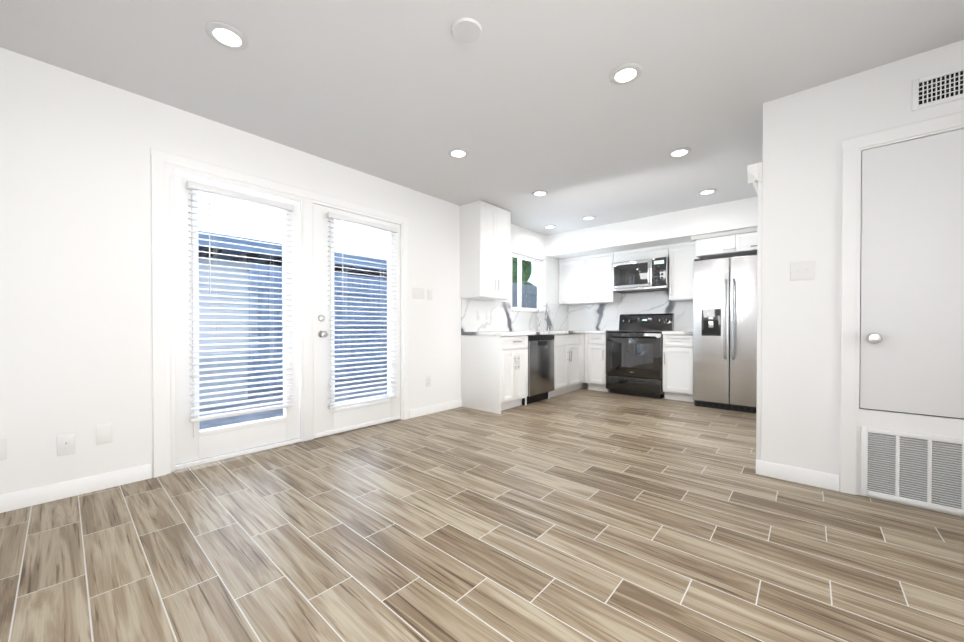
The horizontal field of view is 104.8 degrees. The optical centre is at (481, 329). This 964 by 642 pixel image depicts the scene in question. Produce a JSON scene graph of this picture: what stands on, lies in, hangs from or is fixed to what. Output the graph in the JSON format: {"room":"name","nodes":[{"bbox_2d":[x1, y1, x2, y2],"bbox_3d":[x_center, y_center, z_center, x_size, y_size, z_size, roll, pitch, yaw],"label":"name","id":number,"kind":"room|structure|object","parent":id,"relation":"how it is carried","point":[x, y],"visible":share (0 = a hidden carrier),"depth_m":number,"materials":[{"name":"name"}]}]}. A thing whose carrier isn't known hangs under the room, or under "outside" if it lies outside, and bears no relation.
{"room":"kitchen","nodes":[
{"label":"kitchen","id":0,"kind":"room"},
{"bbox_2d":[0,47,561,494],"bbox_3d":[-0.618,-0.275,4.226,0.150,2.440,6.580,0,1,41],"label":"wall","id":1,"kind":"structure","parent":0,"point":[76,254],"depth_m":2.22,"materials":[{"name":"white paint"}]},
{"bbox_2d":[0,438,6,460],"bbox_3d":[-2.538,0.633,1.937,0.007,0.115,0.070,0,1,41],"label":"outlet","id":2,"kind":"object","parent":1,"relation":"attached to","point":[3,448],"visible":1,"depth_m":1.95,"materials":[{"name":"white plastic"}]},
{"bbox_2d":[57,434,74,455],"bbox_3d":[-2.373,0.661,2.117,0.015,0.115,0.070,0,1,41],"label":"outlet plate","id":3,"kind":"object","parent":1,"relation":"attached to","point":[65,444],"visible":1,"depth_m":2.12,"materials":[{"name":"white plastic"}]},
{"bbox_2d":[0,463,151,512],"bbox_3d":[-2.373,0.915,2.122,0.014,0.092,0.728,0,1,41],"label":"baseboard","id":4,"kind":"structure","parent":1,"relation":"attached to","point":[11,501],"depth_m":2.13,"materials":[{"name":"white paint"}]},
{"bbox_2d":[96,423,112,444],"bbox_3d":[-2.276,0.630,2.235,0.006,0.115,0.070,0,1,41],"label":"electrical outlet plate","id":5,"kind":"object","parent":1,"relation":"attached to","point":[103,433],"visible":1,"depth_m":2.23,"materials":[{"name":"white plastic"}]},
{"bbox_2d":[173,173,299,464],"bbox_3d":[-1.820,-0.070,2.821,0.066,1.970,0.823,0,1,41],"label":"patio door","id":6,"kind":"structure","parent":1,"relation":"in","point":[193,442],"depth_m":2.62,"materials":[{"name":"white paint"}]},
{"bbox_2d":[186,181,293,422],"bbox_3d":[-1.761,-0.184,2.761,0.071,1.630,0.684,0,1,41],"label":"blinds","id":7,"kind":"object","parent":6,"relation":"attached to","point":[208,189],"visible":0.98,"depth_m":2.72,"materials":[{"name":"white plastic"}]},
{"bbox_2d":[151,147,408,477],"bbox_3d":[-1.508,-0.110,3.205,0.167,2.126,2.042,0,1,41],"label":"door frame","id":8,"kind":"structure","parent":1,"relation":"attached to","point":[165,165],"depth_m":2.63,"materials":[{"name":"white paint"}]},
{"bbox_2d":[313,203,401,437],"bbox_3d":[-1.141,-0.073,3.521,0.122,2.018,0.912,0,1,41],"label":"patio door","id":9,"kind":"structure","parent":1,"relation":"in","point":[326,421],"depth_m":3.30,"materials":[{"name":"white paint"}]},
{"bbox_2d":[327,212,397,408],"bbox_3d":[-1.099,-0.159,3.484,0.071,1.710,0.714,0,1,41],"label":"blinds","id":10,"kind":"object","parent":9,"relation":"attached to","point":[348,219],"visible":0.98,"depth_m":3.44,"materials":[{"name":"white plastic"}]},
{"bbox_2d":[413,288,423,298],"bbox_3d":[-0.684,-0.389,4.023,0.015,0.115,0.162,0,1,41],"label":"light switch","id":11,"kind":"object","parent":1,"relation":"attached to","point":[418,293],"visible":1,"depth_m":4.02,"materials":[{"name":"white plastic"}]},
{"bbox_2d":[426,376,430,386],"bbox_3d":[-0.595,0.581,4.138,0.007,0.115,0.070,0,1,41],"label":"outlet","id":12,"kind":"object","parent":1,"relation":"attached to","point":[428,380],"visible":1,"depth_m":4.13,"materials":[{"name":"white plastic"}]},
{"bbox_2d":[427,290,431,299],"bbox_3d":[-0.579,-0.384,4.143,0.015,0.115,0.070,0,1,41],"label":"light switch","id":13,"kind":"object","parent":1,"relation":"attached to","point":[429,294],"visible":1,"depth_m":4.14,"materials":[{"name":"white plastic"}]},
{"bbox_2d":[409,399,461,418],"bbox_3d":[-0.511,0.899,4.232,0.014,0.092,0.793,0,1,41],"label":"baseboard","id":14,"kind":"structure","parent":1,"relation":"attached to","point":[430,409],"depth_m":4.19,"materials":[{"name":"white paint"}]},
{"bbox_2d":[460,200,510,300],"bbox_3d":[0.064,-0.937,4.599,0.368,1.114,0.590,0,1,41],"label":"upper cabinet","id":15,"kind":"object","parent":1,"relation":"attached to","point":[485,250],"visible":0.98,"depth_m":4.43,"materials":[{"name":"white paint"}]},
{"bbox_2d":[461,298,568,331],"bbox_3d":[0.635,-0.196,5.521,0.012,0.439,2.678,0,1,41],"label":"backsplash","id":16,"kind":"structure","parent":1,"relation":"attached to","point":[503,316],"depth_m":5.16,"materials":[{"name":"stone"}]},
{"bbox_2d":[477,310,480,318],"bbox_3d":[-0.042,-0.184,4.739,0.007,0.115,0.070,0,1,41],"label":"outlet","id":17,"kind":"object","parent":16,"relation":"attached to","point":[478,314],"visible":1,"depth_m":4.73,"materials":[{"name":"white plastic"}]},
{"bbox_2d":[512,253,545,312],"bbox_3d":[0.698,-0.682,5.642,0.115,0.847,0.930,0,1,41],"label":"kitchen window","id":18,"kind":"structure","parent":1,"relation":"in","point":[519,308],"depth_m":5.68,"materials":[{"name":"white plastic"}]},
{"bbox_2d":[559,252,621,304],"bbox_3d":[1.748,-0.799,6.074,0.938,0.756,0.368,0,1,41],"label":"upper cabinet","id":19,"kind":"object","parent":1,"relation":"attached to","point":[585,279],"visible":0.98,"depth_m":5.93,"materials":[{"name":"white paint"}]},
{"bbox_2d":[569,291,692,330],"bbox_3d":[2.312,-0.273,5.819,2.073,0.588,0.012,0,1,41],"label":"backsplash","id":20,"kind":"structure","parent":1,"relation":"attached to","point":[585,316],"depth_m":5.81,"materials":[{"name":"stone"}]},
{"bbox_2d":[614,245,668,262],"bbox_3d":[2.403,-1.088,5.517,0.772,0.171,0.332,0,1,41],"label":"upper cabinet","id":21,"kind":"object","parent":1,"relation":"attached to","point":[643,253],"visible":0.6,"depth_m":5.37,"materials":[{"name":"white paint"}]},
{"bbox_2d":[612,257,668,292],"bbox_3d":[2.359,-0.783,5.469,0.764,0.430,0.466,0,1,41],"label":"microwave","id":22,"kind":"object","parent":21,"relation":"attached to","point":[647,275],"visible":0.98,"depth_m":5.31,"materials":[{"name":"silver metal"}]},
{"bbox_2d":[0,387,963,641],"bbox_3d":[1.388,0.989,2.466,5.200,0.060,6.280,0,1,41],"label":"floor","id":23,"kind":"structure","parent":0,"point":[583,515],"depth_m":1.66,"materials":[{"name":"beige tile"}]},
{"bbox_2d":[461,335,527,413],"bbox_3d":[0.157,0.509,4.534,0.607,0.868,0.548,0,1,41],"label":"base cabinet","id":24,"kind":"object","parent":23,"relation":"on","point":[494,374],"depth_m":4.32,"materials":[{"name":"white paint"}]},
{"bbox_2d":[461,330,584,335],"bbox_3d":[0.867,0.046,5.318,0.629,0.040,2.676,0,1,41],"label":"countertop","id":25,"kind":"structure","parent":24,"relation":"on","point":[504,333],"depth_m":4.55,"materials":[{"name":"stone"}]},
{"bbox_2d":[536,305,547,330],"bbox_3d":[0.919,-0.175,5.630,0.207,0.396,0.070,0,1,41],"label":"gooseneck faucet","id":26,"kind":"object","parent":25,"relation":"on","point":[538,323],"visible":1,"depth_m":5.66,"materials":[{"name":"silver metal"}]},
{"bbox_2d":[522,335,553,404],"bbox_3d":[0.548,0.507,4.964,0.624,0.865,0.604,0,1,41],"label":"dishwasher","id":27,"kind":"object","parent":23,"relation":"on","point":[540,348],"visible":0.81,"depth_m":4.73,"materials":[{"name":"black metal"}]},
{"bbox_2d":[551,333,587,392],"bbox_3d":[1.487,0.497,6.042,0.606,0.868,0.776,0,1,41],"label":"base cabinet","id":28,"kind":"object","parent":23,"relation":"on","point":[568,348],"depth_m":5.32,"materials":[{"name":"white paint"}]},
{"bbox_2d":[584,333,608,391],"bbox_3d":[1.889,0.499,5.800,0.350,0.868,0.606,0,1,41],"label":"base cabinet","id":29,"kind":"object","parent":23,"relation":"on","point":[595,374],"depth_m":5.58,"materials":[{"name":"white paint"}]},
{"bbox_2d":[585,330,606,333],"bbox_3d":[1.895,0.043,5.771,0.311,0.040,0.636,0,1,41],"label":"countertop","id":30,"kind":"structure","parent":29,"relation":"on","point":[586,331],"depth_m":5.56,"materials":[{"name":"stone"}]},
{"bbox_2d":[606,313,673,398],"bbox_3d":[2.281,0.353,5.391,0.770,1.165,0.667,0,1,41],"label":"electric range","id":31,"kind":"object","parent":23,"relation":"on","point":[634,354],"visible":0.94,"depth_m":5.22,"materials":[{"name":"black metal"}]},
{"bbox_2d":[663,335,693,401],"bbox_3d":[2.746,0.505,5.043,0.378,0.868,0.606,0,1,41],"label":"base cabinet","id":32,"kind":"object","parent":23,"relation":"on","point":[677,367],"depth_m":4.83,"materials":[{"name":"white paint"}]},
{"bbox_2d":[662,331,692,334],"bbox_3d":[2.740,0.049,5.032,0.384,0.040,0.627,0,1,41],"label":"countertop","id":33,"kind":"structure","parent":32,"relation":"on","point":[663,332],"depth_m":4.84,"materials":[{"name":"stone"}]},
{"bbox_2d":[693,255,756,412],"bbox_3d":[3.112,0.044,4.531,0.812,1.797,0.831,0,1,41],"label":"refrigerator","id":34,"kind":"object","parent":23,"relation":"on","point":[724,333],"visible":0.75,"depth_m":4.31,"materials":[{"name":"grey metal"}]},
{"bbox_2d":[0,0,963,235],"bbox_3d":[1.388,-1.521,2.446,5.500,0.080,6.580,0,1,41],"label":"ceiling","id":35,"kind":"structure","parent":0,"point":[520,101],"depth_m":2.15,"materials":[{"name":"white paint"}]},
{"bbox_2d":[205,22,247,49],"bbox_3d":[-1.282,-1.471,1.869,0.180,0.010,0.180,0,1,41],"label":"recessed light","id":36,"kind":"object","parent":35,"relation":"in","point":[226,35],"visible":1,"depth_m":1.85,"materials":[{"name":"grey"}]},
{"bbox_2d":[448,148,468,157],"bbox_3d":[-0.199,-1.481,3.127,0.180,0.010,0.180,0,1,41],"label":"recessed light","id":37,"kind":"object","parent":35,"relation":"in","point":[458,153],"visible":1,"depth_m":3.12,"materials":[{"name":"grey"}]},
{"bbox_2d":[451,18,481,42],"bbox_3d":[-0.075,-1.470,1.831,0.150,0.012,0.150,0,1,41],"label":"smoke detector","id":38,"kind":"object","parent":35,"relation":"attached to","point":[466,30],"depth_m":1.82,"materials":[{"name":"white plastic"}]},
{"bbox_2d":[532,190,547,196],"bbox_3d":[0.634,-1.488,4.071,0.180,0.010,0.180,0,1,41],"label":"recessed light","id":39,"kind":"object","parent":35,"relation":"in","point":[538,193],"visible":1,"depth_m":4.06,"materials":[{"name":"white"}]},
{"bbox_2d":[544,225,555,228],"bbox_3d":[0.996,-1.499,5.433,0.180,0.010,0.180,0,1,41],"label":"recessed light","id":40,"kind":"object","parent":35,"relation":"in","point":[550,226],"visible":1,"depth_m":5.40,"materials":[{"name":"white"}]},
{"bbox_2d":[582,216,595,219],"bbox_3d":[1.434,-1.495,4.993,0.180,0.010,0.180,0,1,41],"label":"recessed light","id":41,"kind":"object","parent":35,"relation":"in","point":[588,217],"visible":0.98,"depth_m":4.97,"materials":[{"name":"white"}]},
{"bbox_2d":[609,63,642,84],"bbox_3d":[0.833,-1.473,2.150,0.180,0.010,0.180,0,1,41],"label":"recessed light","id":42,"kind":"object","parent":35,"relation":"in","point":[625,73],"visible":1,"depth_m":2.14,"materials":[{"name":"grey"}]},
{"bbox_2d":[546,196,757,258],"bbox_3d":[2.384,-1.338,5.277,2.950,0.330,0.720,0,1,41],"label":"soffit beam","id":43,"kind":"structure","parent":35,"relation":"attached to","point":[681,226],"depth_m":4.91,"materials":[{"name":"white paint"}]},
{"bbox_2d":[667,147,691,157],"bbox_3d":[1.658,-1.481,3.115,0.180,0.010,0.180,0,1,41],"label":"recessed light","id":44,"kind":"object","parent":35,"relation":"in","point":[679,152],"visible":1,"depth_m":3.10,"materials":[{"name":"grey"}]},
{"bbox_2d":[698,188,716,194],"bbox_3d":[2.444,-1.488,4.022,0.180,0.010,0.180,0,1,41],"label":"recessed light","id":45,"kind":"object","parent":35,"relation":"in","point":[707,191],"visible":1,"depth_m":4.00,"materials":[{"name":"white"}]},
{"bbox_2d":[512,257,533,285],"bbox_3d":[0.696,-1.502,13.352,2.051,4.799,3.263,0,1,41],"label":"tree","id":46,"kind":"object","parent":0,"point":[526,267],"depth_m":12.92,"materials":[{"name":"green plant"}]},
{"bbox_2d":[669,241,698,300],"bbox_3d":[2.826,-0.786,5.123,0.378,0.768,0.368,0,1,41],"label":"upper cabinet","id":47,"kind":"object","parent":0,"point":[682,256],"visible":0.77,"depth_m":5.04,"materials":[{"name":"white paint"}]},
{"bbox_2d":[761,96,787,464],"bbox_3d":[2.834,-0.269,3.460,0.140,2.440,2.840,0,1,41],"label":"wall","id":48,"kind":"structure","parent":0,"point":[775,112],"depth_m":2.40,"materials":[{"name":"white paint"}]},
{"bbox_2d":[691,227,757,259],"bbox_3d":[3.175,-1.042,4.623,0.884,0.248,0.652,0,1,41],"label":"upper cabinet","id":49,"kind":"object","parent":48,"relation":"attached to","point":[737,244],"visible":0.6,"depth_m":4.47,"materials":[{"name":"white paint"}]},
{"bbox_2d":[747,162,762,459],"bbox_3d":[2.002,-0.063,2.683,0.076,2.040,0.670,0,1,41],"label":"trim","id":50,"kind":"structure","parent":48,"relation":"attached to","point":[755,173],"depth_m":2.45,"materials":[{"name":"white paint"}]},
{"bbox_2d":[784,40,963,486],"bbox_3d":[2.774,-0.255,1.700,2.100,2.440,0.120,0,1,41],"label":"wall","id":51,"kind":"structure","parent":0,"point":[820,117],"depth_m":2.25,"materials":[{"name":"white paint"}]},
{"bbox_2d":[756,460,838,491],"bbox_3d":[1.968,0.914,2.332,0.399,0.092,0.014,0,1,41],"label":"baseboard","id":52,"kind":"structure","parent":51,"relation":"attached to","point":[779,471],"depth_m":2.32,"materials":[{"name":"white paint"}]},
{"bbox_2d":[790,260,814,279],"bbox_3d":[1.988,-0.365,2.301,0.116,0.115,0.015,0,1,41],"label":"light switch","id":53,"kind":"object","parent":51,"relation":"attached to","point":[802,270],"visible":1,"depth_m":2.30,"materials":[{"name":"white plastic"}]},
{"bbox_2d":[839,111,963,516],"bbox_3d":[2.416,-0.074,2.006,0.690,2.072,0.137,0,1,41],"label":"door frame","id":54,"kind":"structure","parent":51,"relation":"attached to","point":[854,417],"depth_m":2.15,"materials":[{"name":"white paint"}]},
{"bbox_2d":[859,129,963,418],"bbox_3d":[2.377,-0.284,1.954,0.532,1.484,0.102,0,1,41],"label":"closet door","id":55,"kind":"structure","parent":51,"relation":"in","point":[912,290],"depth_m":2.01,"materials":[{"name":"white paint"}]},
{"bbox_2d":[860,426,963,514],"bbox_3d":[2.379,0.755,1.972,0.513,0.390,0.016,0,1,41],"label":"air vent","id":56,"kind":"object","parent":51,"relation":"in","point":[916,469],"visible":1,"depth_m":2.01,"materials":[{"name":"white metal"}]},
{"bbox_2d":[912,65,963,110],"bbox_3d":[2.424,-1.260,1.913,0.273,0.165,0.010,0,1,41],"label":"air vent","id":57,"kind":"object","parent":51,"relation":"in","point":[946,86],"visible":1,"depth_m":1.94,"materials":[{"name":"white metal"}]},
{"label":"outside","id":58,"kind":"structure","parent":0,"visible":0},
{"bbox_2d":[199,374,386,429],"bbox_3d":[-3.424,0.987,7.858,8.849,0.100,18.000,0,1,41],"label":"patio","id":59,"kind":"structure","parent":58,"point":[235,419],"depth_m":4.92,"materials":[{"name":"concrete"}]},
{"bbox_2d":[198,258,252,408],"bbox_3d":[-3.497,0.051,4.668,0.550,1.820,0.930,0,1,41],"label":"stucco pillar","id":60,"kind":"structure","parent":59,"relation":"on","point":[223,299],"depth_m":4.63,"materials":[{"name":"grey"}]},
{"bbox_2d":[198,231,386,278],"bbox_3d":[-4.891,-0.328,8.489,4.000,2.520,9.020,0,1,41],"label":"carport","id":61,"kind":"object","parent":59,"relation":"on","point":[241,253],"depth_m":6.94,"materials":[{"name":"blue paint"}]},
{"bbox_2d":[206,257,386,387],"bbox_3d":[-2.667,-0.073,7.202,0.060,2.030,18.030,0,1,41],"label":"fence","id":62,"kind":"object","parent":59,"relation":"on","point":[267,290],"depth_m":7.12,"materials":[{"name":"blue wood"}]},
{"bbox_2d":[512,282,536,307],"bbox_3d":[1.574,-0.092,9.591,0.060,2.030,4.824,0,1,41],"label":"fence","id":63,"kind":"object","parent":59,"relation":"on","point":[529,290],"depth_m":9.04,"materials":[{"name":"grey"}]}
]}

